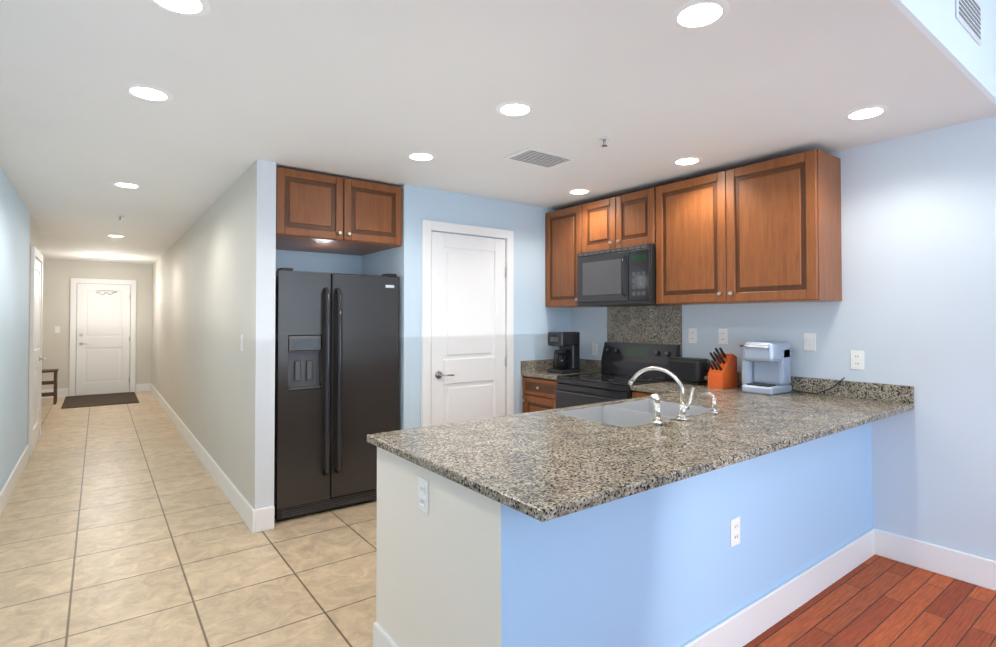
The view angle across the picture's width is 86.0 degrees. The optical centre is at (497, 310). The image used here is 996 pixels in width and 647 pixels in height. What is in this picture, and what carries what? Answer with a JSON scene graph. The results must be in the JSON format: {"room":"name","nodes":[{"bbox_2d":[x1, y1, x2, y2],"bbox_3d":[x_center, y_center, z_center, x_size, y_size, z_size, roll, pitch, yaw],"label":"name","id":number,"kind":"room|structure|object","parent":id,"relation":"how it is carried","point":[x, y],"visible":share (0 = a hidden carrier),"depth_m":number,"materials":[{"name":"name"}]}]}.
{"room":"kitchen","nodes":[
{"label":"kitchen","id":0,"kind":"room"},
{"bbox_2d":[0,167,40,491],"bbox_3d":[-2.009,-0.043,1.679,0.100,2.920,11.350,1,-1,-37],"label":"wall","id":1,"kind":"structure","parent":0,"point":[14,264],"depth_m":4.37,"materials":[{"name":"paint"}]},
{"bbox_2d":[28,246,45,457],"bbox_3d":[-4.968,0.417,5.778,0.080,2.123,1.020,1,-1,-37],"label":"hall door","id":2,"kind":"structure","parent":1,"relation":"in","point":[35,348],"depth_m":5.67,"materials":[{"name":"white wood"}]},
{"bbox_2d":[0,383,995,646],"bbox_3d":[-1.821,1.383,4.327,5.100,0.150,15.400,1,-1,-37],"label":"baseboard","id":3,"kind":"structure","parent":1,"relation":"attached to","point":[752,621],"depth_m":2.87,"materials":[{"name":"white wood"}]},
{"bbox_2d":[41,259,151,395],"bbox_3d":[-7.565,0.323,9.726,2.350,2.440,0.100,1,-1,-37],"label":"wall","id":4,"kind":"structure","parent":0,"point":[58,275],"depth_m":9.58,"materials":[{"name":"beige paint"}]},
{"bbox_2d":[55,326,59,332],"bbox_3d":[-7.816,0.339,9.468,0.072,0.115,0.009,1,-1,-37],"label":"light switch","id":5,"kind":"object","parent":4,"relation":"attached to","point":[57,329],"visible":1,"depth_m":9.47,"materials":[{"name":"white plastic"}]},
{"bbox_2d":[69,278,135,395],"bbox_3d":[-7.262,0.481,9.836,0.980,2.123,0.080,1,-1,-37],"label":"entry door","id":6,"kind":"structure","parent":4,"relation":"in","point":[102,352],"depth_m":9.84,"materials":[{"name":"white wood"}]},
{"bbox_2d":[0,391,376,646],"bbox_3d":[-1.851,1.484,4.365,5.300,0.050,15.500,1,-1,-37],"label":"floor","id":7,"kind":"structure","parent":0,"point":[123,525],"depth_m":3.14,"materials":[{"name":"beige tile"}]},
{"bbox_2d":[41,369,58,404],"bbox_3d":[-7.377,1.247,8.709,0.310,0.560,0.310,1,-1,-37],"label":"stool","id":8,"kind":"object","parent":7,"relation":"on","point":[54,393],"visible":0.58,"depth_m":8.67,"materials":[{"name":"brown wood"}]},
{"bbox_2d":[61,392,138,408],"bbox_3d":[-6.817,1.528,9.174,1.010,0.012,1.550,1,-1,-37],"label":"rug","id":9,"kind":"object","parent":7,"relation":"on","point":[97,400],"visible":1,"depth_m":9.02,"materials":[{"name":"grey fabric"}]},
{"bbox_2d":[274,268,398,520],"bbox_3d":[-1.336,0.576,4.151,0.900,1.720,0.863,1,-1,-37],"label":"refrigerator","id":10,"kind":"object","parent":7,"relation":"on","point":[336,369],"visible":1,"depth_m":3.79,"materials":[{"name":"black metal"}]},
{"bbox_2d":[522,376,556,412],"bbox_3d":[0.606,1.028,4.825,0.619,0.876,0.475,1,-1,-37],"label":"base cabinet","id":11,"kind":"object","parent":7,"relation":"on","point":[539,394],"depth_m":4.66,"materials":[{"name":"brown wood"}]},
{"bbox_2d":[555,342,679,408],"bbox_3d":[0.934,0.865,4.298,0.700,1.185,0.752,1,-1,-37],"label":"range","id":12,"kind":"object","parent":7,"relation":"on","point":[625,362],"visible":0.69,"depth_m":4.31,"materials":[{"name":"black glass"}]},
{"bbox_2d":[632,391,659,397],"bbox_3d":[1.337,1.012,3.848,0.619,0.876,0.433,1,-1,-37],"label":"base cabinet","id":13,"kind":"object","parent":7,"relation":"on","point":[635,394],"depth_m":3.79,"materials":[{"name":"brown wood"}]},
{"bbox_2d":[151,160,256,509],"bbox_3d":[-4.091,0.279,6.945,0.120,2.440,8.516,1,-1,-37],"label":"wall","id":14,"kind":"structure","parent":0,"point":[203,369],"depth_m":4.69,"materials":[{"name":"beige paint"}]},
{"bbox_2d":[241,335,243,350],"bbox_3d":[-1.830,0.230,3.814,0.009,0.115,0.072,1,-1,-37],"label":"light switch","id":15,"kind":"object","parent":14,"relation":"attached to","point":[242,342],"visible":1,"depth_m":3.79,"materials":[{"name":"white plastic"}]},
{"bbox_2d":[276,249,360,274],"bbox_3d":[-1.603,0.242,4.596,1.050,2.440,0.100,1,-1,-37],"label":"wall","id":16,"kind":"structure","parent":0,"point":[297,260],"depth_m":4.59,"materials":[{"name":"blue paint"}]},
{"bbox_2d":[276,167,401,255],"bbox_3d":[-1.359,-0.736,4.201,0.946,0.465,0.845,1,-1,-37],"label":"upper cabinet","id":17,"kind":"object","parent":16,"relation":"attached to","point":[319,213],"visible":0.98,"depth_m":3.89,"materials":[{"name":"brown wood"}]},
{"bbox_2d":[361,247,397,275],"bbox_3d":[-0.965,0.242,4.536,0.100,2.440,0.720,1,-1,-37],"label":"wall","id":18,"kind":"structure","parent":0,"point":[379,263],"depth_m":4.49,"materials":[{"name":"blue paint"}]},
{"bbox_2d":[255,160,570,508],"bbox_3d":[-0.467,0.239,4.396,2.870,2.440,0.100,1,-1,-37],"label":"wall","id":19,"kind":"structure","parent":0,"point":[536,320],"depth_m":4.20,"materials":[{"name":"blue paint"}]},
{"bbox_2d":[421,220,513,426],"bbox_3d":[-0.220,0.372,4.465,0.916,2.173,0.080,1,-1,-37],"label":"kitchen door","id":20,"kind":"structure","parent":19,"relation":"in","point":[467,328],"depth_m":4.46,"materials":[{"name":"white wood"}]},
{"bbox_2d":[521,359,600,379],"bbox_3d":[0.585,0.522,4.818,0.595,0.132,0.477,1,-1,-37],"label":"countertop","id":21,"kind":"structure","parent":19,"relation":"attached to","point":[530,368],"depth_m":4.89,"materials":[{"name":"stone"}]},
{"bbox_2d":[547,331,579,373],"bbox_3d":[0.573,0.372,4.760,0.266,0.365,0.190,1,-1,-37],"label":"coffee maker","id":22,"kind":"object","parent":21,"relation":"on","point":[566,358],"visible":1,"depth_m":4.71,"materials":[{"name":"black plastic"}]},
{"bbox_2d":[376,447,471,646],"bbox_3d":[-0.241,0.983,1.937,0.101,0.876,0.730,1,-1,-37],"label":"wall","id":23,"kind":"structure","parent":0,"point":[459,565],"depth_m":1.89,"materials":[{"name":"paint"}]},
{"bbox_2d":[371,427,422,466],"bbox_3d":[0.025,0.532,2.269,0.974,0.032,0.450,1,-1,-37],"label":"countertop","id":24,"kind":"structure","parent":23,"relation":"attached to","point":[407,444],"depth_m":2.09,"materials":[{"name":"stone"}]},
{"bbox_2d":[418,476,428,513],"bbox_3d":[-0.265,0.650,1.881,0.008,0.115,0.072,1,-1,-37],"label":"outlet","id":25,"kind":"object","parent":23,"relation":"attached to","point":[423,495],"visible":1,"depth_m":1.87,"materials":[{"name":"grey plastic"}]},
{"bbox_2d":[0,0,995,264],"bbox_3d":[-2.974,-1.007,5.906,5.300,0.100,11.750,1,-1,-37],"label":"ceiling","id":26,"kind":"structure","parent":0,"point":[370,90],"depth_m":2.52,"materials":[{"name":"paint"}]},
{"bbox_2d":[112,182,141,187],"bbox_3d":[-2.905,-0.981,4.177,0.194,0.005,0.194,1,-1,-37],"label":"recessed light","id":27,"kind":"object","parent":26,"relation":"in","point":[127,184],"visible":1,"depth_m":4.16,"materials":[{"name":"white plastic"}]},
{"bbox_2d":[123,84,172,100],"bbox_3d":[-1.621,-1.008,2.478,0.194,0.005,0.194,1,-1,-37],"label":"recessed light","id":28,"kind":"object","parent":26,"relation":"in","point":[148,92],"visible":1,"depth_m":2.46,"materials":[{"name":"white plastic"}]},
{"bbox_2d":[149,0,209,15],"bbox_3d":[-1.054,-1.019,1.753,0.194,0.005,0.194,1,-1,-37],"label":"recessed light","id":29,"kind":"object","parent":26,"relation":"in","point":[192,7],"visible":1,"depth_m":1.78,"materials":[{"name":"white plastic"}]},
{"bbox_2d":[406,152,435,160],"bbox_3d":[-0.496,-0.992,3.445,0.194,0.005,0.194,1,-1,-37],"label":"recessed light","id":30,"kind":"object","parent":26,"relation":"in","point":[422,156],"visible":1,"depth_m":3.43,"materials":[{"name":"white plastic"}]},
{"bbox_2d":[496,101,533,115],"bbox_3d":[0.085,-1.004,2.668,0.194,0.005,0.194,1,-1,-37],"label":"recessed light","id":31,"kind":"object","parent":26,"relation":"in","point":[515,108],"visible":1,"depth_m":2.65,"materials":[{"name":"white plastic"}]},
{"bbox_2d":[504,147,575,168],"bbox_3d":[0.274,-0.990,3.484,0.400,0.009,0.260,1,-1,-37],"label":"ceiling vent","id":32,"kind":"object","parent":26,"relation":"in","point":[539,158],"visible":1,"depth_m":3.46,"materials":[{"name":"white metal"}]},
{"bbox_2d":[567,189,590,193],"bbox_3d":[0.669,-0.977,4.391,0.194,0.005,0.194,1,-1,-37],"label":"recessed light","id":33,"kind":"object","parent":26,"relation":"in","point":[578,191],"visible":1,"depth_m":4.37,"materials":[{"name":"white plastic"}]},
{"bbox_2d":[598,137,610,146],"bbox_3d":[0.620,-0.979,3.105,0.070,0.044,0.069,1,-1,-37],"label":"sprinkler","id":34,"kind":"object","parent":26,"relation":"attached to","point":[604,139],"visible":1,"depth_m":3.10,"materials":[{"name":"silver metal"}]},
{"bbox_2d":[672,156,702,164],"bbox_3d":[1.254,-0.991,3.543,0.194,0.005,0.194,1,-1,-37],"label":"recessed light","id":35,"kind":"object","parent":26,"relation":"in","point":[686,160],"visible":1,"depth_m":3.52,"materials":[{"name":"white plastic"}]},
{"bbox_2d":[670,0,729,28],"bbox_3d":[0.694,-1.018,1.837,0.194,0.005,0.194,1,-1,-37],"label":"recessed light","id":36,"kind":"object","parent":26,"relation":"in","point":[695,14],"visible":1,"depth_m":1.83,"materials":[{"name":"white plastic"}]},
{"bbox_2d":[843,105,888,119],"bbox_3d":[1.871,-1.004,2.718,0.194,0.005,0.194,1,-1,-37],"label":"recessed light","id":37,"kind":"object","parent":26,"relation":"in","point":[866,112],"visible":1,"depth_m":2.70,"materials":[{"name":"white plastic"}]},
{"bbox_2d":[472,422,872,646],"bbox_3d":[1.088,0.990,2.388,2.771,0.876,0.100,1,-1,-37],"label":"wall","id":38,"kind":"structure","parent":0,"point":[659,566],"depth_m":1.98,"materials":[{"name":"paint"}]},
{"bbox_2d":[423,377,913,521],"bbox_3d":[1.061,0.485,2.408,2.799,0.132,0.570,1,-1,-37],"label":"countertop","id":39,"kind":"structure","parent":38,"relation":"attached to","point":[544,465],"depth_m":2.09,"materials":[{"name":"stone"}]},
{"bbox_2d":[555,399,719,427],"bbox_3d":[0.736,0.632,2.799,0.807,0.204,0.487,1,-1,-37],"label":"sink","id":40,"kind":"object","parent":39,"relation":"in","point":[630,414],"visible":0.12,"depth_m":2.94,"materials":[{"name":"silver metal"}]},
{"bbox_2d":[628,366,717,424],"bbox_3d":[0.820,0.400,2.680,0.502,0.243,0.353,1,-1,-37],"label":"faucet","id":41,"kind":"object","parent":39,"relation":"on","point":[683,407],"visible":1,"depth_m":2.54,"materials":[{"name":"silver metal"}]},
{"bbox_2d":[730,516,739,546],"bbox_3d":[1.006,0.936,2.259,0.072,0.115,0.008,1,-1,-37],"label":"outlet","id":42,"kind":"object","parent":38,"relation":"attached to","point":[734,531],"visible":1,"depth_m":2.25,"materials":[{"name":"grey plastic"}]},
{"bbox_2d":[571,116,995,560],"bbox_3d":[2.783,-0.030,2.536,0.100,2.920,6.980,1,-1,-37],"label":"wall","id":43,"kind":"structure","parent":0,"point":[915,307],"depth_m":3.01,"materials":[{"name":"paint"}]},
{"bbox_2d":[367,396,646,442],"bbox_3d":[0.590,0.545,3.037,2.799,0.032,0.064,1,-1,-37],"label":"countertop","id":44,"kind":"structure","parent":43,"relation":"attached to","point":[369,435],"depth_m":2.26,"materials":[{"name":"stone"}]},
{"bbox_2d":[545,206,593,307],"bbox_3d":[0.718,-0.477,4.933,0.339,0.890,0.472,1,-1,-37],"label":"upper cabinet","id":45,"kind":"object","parent":43,"relation":"attached to","point":[562,239],"depth_m":4.84,"materials":[{"name":"brown wood"}]},
{"bbox_2d":[592,343,597,355],"bbox_3d":[0.900,0.358,4.955,0.008,0.115,0.072,1,-1,-37],"label":"outlet","id":46,"kind":"object","parent":43,"relation":"attached to","point":[594,348],"visible":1,"depth_m":4.95,"materials":[{"name":"grey plastic"}]},
{"bbox_2d":[577,188,652,252],"bbox_3d":[1.090,-0.714,4.440,0.339,0.433,0.763,1,-1,-37],"label":"upper cabinet","id":47,"kind":"object","parent":43,"relation":"attached to","point":[626,220],"depth_m":4.32,"materials":[{"name":"brown wood"}]},
{"bbox_2d":[577,244,662,306],"bbox_3d":[1.049,-0.268,4.402,0.440,0.455,0.754,1,-1,-37],"label":"over-the-range microwave","id":48,"kind":"object","parent":47,"relation":"attached to","point":[620,277],"visible":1,"depth_m":4.24,"materials":[{"name":"black plastic"}]},
{"bbox_2d":[689,328,696,342],"bbox_3d":[1.511,0.195,4.141,0.008,0.115,0.072,1,-1,-37],"label":"outlet","id":49,"kind":"object","parent":43,"relation":"attached to","point":[692,335],"visible":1,"depth_m":4.14,"materials":[{"name":"white plastic"}]},
{"bbox_2d":[647,372,795,396],"bbox_3d":[1.466,0.499,3.348,1.023,0.132,0.450,1,-1,-37],"label":"countertop","id":50,"kind":"structure","parent":43,"relation":"attached to","point":[661,387],"depth_m":3.80,"materials":[{"name":"stone"}]},
{"bbox_2d":[668,357,710,384],"bbox_3d":[1.435,0.448,3.987,0.170,0.187,0.290,1,-1,-37],"label":"toaster","id":51,"kind":"object","parent":50,"relation":"on","point":[689,370],"visible":0.88,"depth_m":3.91,"materials":[{"name":"grey plastic"}]},
{"bbox_2d":[707,347,736,388],"bbox_3d":[1.559,0.397,3.736,0.234,0.281,0.110,1,-1,-37],"label":"knife block","id":52,"kind":"object","parent":50,"relation":"on","point":[722,372],"visible":1,"depth_m":3.71,"materials":[{"name":"orange wood"}]},
{"bbox_2d":[740,341,844,394],"bbox_3d":[1.833,0.368,3.413,0.308,0.330,0.578,1,-1,-37],"label":"brewer","id":53,"kind":"object","parent":50,"relation":"on","point":[765,367],"visible":1,"depth_m":3.46,"materials":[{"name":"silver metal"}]},
{"bbox_2d":[718,329,727,344],"bbox_3d":[1.661,0.192,3.941,0.008,0.115,0.072,1,-1,-37],"label":"outlet","id":54,"kind":"object","parent":43,"relation":"attached to","point":[723,335],"visible":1,"depth_m":3.94,"materials":[{"name":"white plastic"}]},
{"bbox_2d":[653,149,841,304],"bbox_3d":[1.661,-0.497,3.674,0.339,0.890,1.135,1,-1,-37],"label":"upper cabinet","id":55,"kind":"object","parent":43,"relation":"attached to","point":[768,231],"depth_m":3.42,"materials":[{"name":"brown wood"}]},
{"bbox_2d":[804,333,815,350],"bbox_3d":[2.020,0.205,3.460,0.009,0.115,0.072,1,-1,-37],"label":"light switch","id":56,"kind":"object","parent":43,"relation":"attached to","point":[809,341],"visible":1,"depth_m":3.46,"materials":[{"name":"white plastic"}]},
{"bbox_2d":[851,350,863,369],"bbox_3d":[2.182,0.301,3.242,0.008,0.115,0.072,1,-1,-37],"label":"outlet","id":57,"kind":"object","parent":43,"relation":"attached to","point":[857,360],"visible":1,"depth_m":3.24,"materials":[{"name":"grey plastic"}]},
{"bbox_2d":[743,555,995,646],"bbox_3d":[2.450,1.425,0.621,2.900,0.050,4.350,1,-1,-37],"label":"floor","id":58,"kind":"structure","parent":0,"point":[876,601],"depth_m":2.51,"materials":[{"name":"brown wood"}]},
{"bbox_2d":[890,0,995,104],"bbox_3d":[0.852,-1.268,1.422,4.350,0.480,0.020,1,-1,-37],"label":"wall","id":59,"kind":"structure","parent":0,"point":[939,26],"depth_m":2.19,"materials":[{"name":"paint"}]},
{"bbox_2d":[955,0,980,45],"bbox_3d":[1.990,-1.264,2.255,0.370,0.180,0.009,1,-1,-37],"label":"air vent","id":60,"kind":"object","parent":59,"relation":"in","point":[968,15],"visible":0.98,"depth_m":2.26,"materials":[{"name":"white metal"}]}
]}

